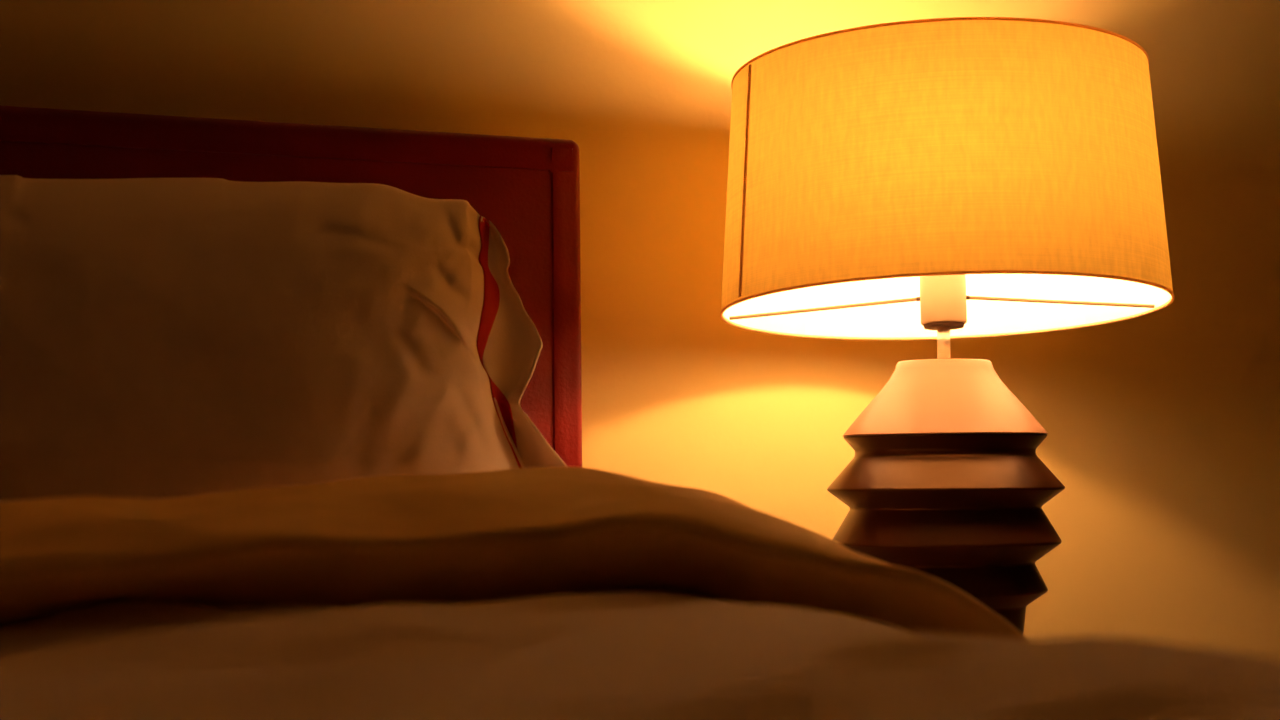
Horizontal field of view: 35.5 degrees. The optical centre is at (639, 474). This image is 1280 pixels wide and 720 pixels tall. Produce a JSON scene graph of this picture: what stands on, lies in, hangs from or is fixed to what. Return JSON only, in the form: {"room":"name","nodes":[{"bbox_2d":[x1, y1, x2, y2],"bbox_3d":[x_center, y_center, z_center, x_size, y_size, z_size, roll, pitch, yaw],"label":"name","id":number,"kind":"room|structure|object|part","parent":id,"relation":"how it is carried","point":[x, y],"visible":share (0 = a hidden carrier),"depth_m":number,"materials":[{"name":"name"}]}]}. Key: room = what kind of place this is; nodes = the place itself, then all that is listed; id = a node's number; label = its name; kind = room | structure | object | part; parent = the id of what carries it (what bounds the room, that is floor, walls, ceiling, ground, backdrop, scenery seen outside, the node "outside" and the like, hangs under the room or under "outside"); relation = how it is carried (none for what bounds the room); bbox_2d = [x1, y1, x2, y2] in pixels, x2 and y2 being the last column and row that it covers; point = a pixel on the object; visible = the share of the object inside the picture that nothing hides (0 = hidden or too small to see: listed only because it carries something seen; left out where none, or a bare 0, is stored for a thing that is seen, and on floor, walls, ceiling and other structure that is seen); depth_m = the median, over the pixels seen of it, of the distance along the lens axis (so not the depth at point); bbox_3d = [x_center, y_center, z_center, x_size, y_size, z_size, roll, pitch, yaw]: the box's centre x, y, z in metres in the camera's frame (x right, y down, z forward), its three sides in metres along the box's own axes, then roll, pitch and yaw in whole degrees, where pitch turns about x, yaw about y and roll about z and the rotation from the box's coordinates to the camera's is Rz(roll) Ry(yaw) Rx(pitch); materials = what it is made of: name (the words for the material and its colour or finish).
{"room":"bedroom","nodes":[
{"label":"bedroom","id":0,"kind":"room"},
{"bbox_2d":[0,0,1279,660],"bbox_3d":[-0.391,-0.452,2.092,4.600,2.350,0.100,-1,0,-23],"label":"wall","id":1,"kind":"structure","parent":0,"point":[1162,426],"depth_m":2.26,"materials":[{"name":"brown paint"}]},
{"bbox_3d":[0.331,0.767,0.384,4.800,0.100,3.800,-1,0,-23],"label":"floor","id":2,"kind":"structure","parent":0,"visible":0},
{"bbox_2d":[0,105,581,467],"bbox_3d":[-0.466,0.196,0.882,1.620,1.056,2.048,-1,0,-23],"label":"headboard","id":3,"kind":"object","parent":2,"relation":"on","point":[528,188],"visible":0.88,"depth_m":1.93,"materials":[{"name":"red wood"}]},
{"bbox_2d":[0,590,1279,719],"bbox_3d":[-0.394,0.243,0.779,1.718,0.363,1.929,-1,0,-23],"label":"sheet","id":4,"kind":"object","parent":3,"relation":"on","point":[635,654],"visible":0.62,"depth_m":0.78,"materials":[{"name":"beige fabric"}]},
{"bbox_2d":[0,175,567,500],"bbox_3d":[-0.394,-0.098,1.593,0.729,0.321,0.266,-1,0,-23],"label":"pillow","id":5,"kind":"object","parent":4,"relation":"on","point":[160,337],"visible":0.78,"depth_m":1.57,"materials":[{"name":"beige fabric"}]},
{"bbox_3d":[-0.120,-0.087,1.736,0.041,0.294,0.174,0,0,-26],"label":"ribbon trim","id":6,"kind":"part","parent":5,"relation":"part of","materials":[{"name":"red fabric"}]},
{"bbox_2d":[0,466,1027,639],"bbox_3d":[-0.491,0.289,1.033,1.840,0.582,0.416,-1,0,-31],"label":"bedspread","id":7,"kind":"object","parent":4,"relation":"on","point":[471,537],"visible":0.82,"depth_m":1.17,"materials":[{"name":"beige fabric"}]},
{"bbox_3d":[0.309,0.457,2.045,0.470,0.520,0.479,-1,0,-23],"label":"nightstand","id":8,"kind":"object","parent":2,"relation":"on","visible":0},
{"bbox_2d":[720,17,1174,633],"bbox_3d":[0.304,-0.108,2.000,0.447,0.612,0.445,-1,0,-23],"label":"table lamp","id":9,"kind":"object","parent":8,"relation":"on","point":[943,180],"visible":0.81,"depth_m":1.86,"materials":[{"name":"fabric"}]},
{"bbox_3d":[0.299,-0.399,2.014,0.414,0.030,0.413,-1,0,-23],"label":"rim trim","id":10,"kind":"part","parent":9,"relation":"part of","materials":[{"name":"brown fabric"}]},
{"bbox_2d":[916,274,969,329],"bbox_3d":[0.304,-0.181,2.001,0.049,0.071,0.049,-1,0,-23],"label":"socket","id":11,"kind":"object","parent":9,"relation":"attached to","point":[942,299],"depth_m":1.98,"materials":[{"name":"white plastic"}]},
{"bbox_3d":[0.304,-0.135,2.000,0.013,0.045,0.013,-1,0,-23],"label":"stem","id":12,"kind":"part","parent":9,"relation":"part of","materials":[{"name":"beige plastic"}]},
{"bbox_3d":[0.302,-0.282,2.000,0.445,0.262,0.444,-1,0,-23],"label":"lamp shade","id":13,"kind":"part","parent":9,"relation":"part of","materials":[{"name":"fabric"}]},
{"bbox_3d":[0.303,-0.166,1.999,0.446,0.032,0.446,-1,0,-23],"label":"rim trim","id":14,"kind":"part","parent":9,"relation":"part of","materials":[{"name":"fabric"}]}
]}

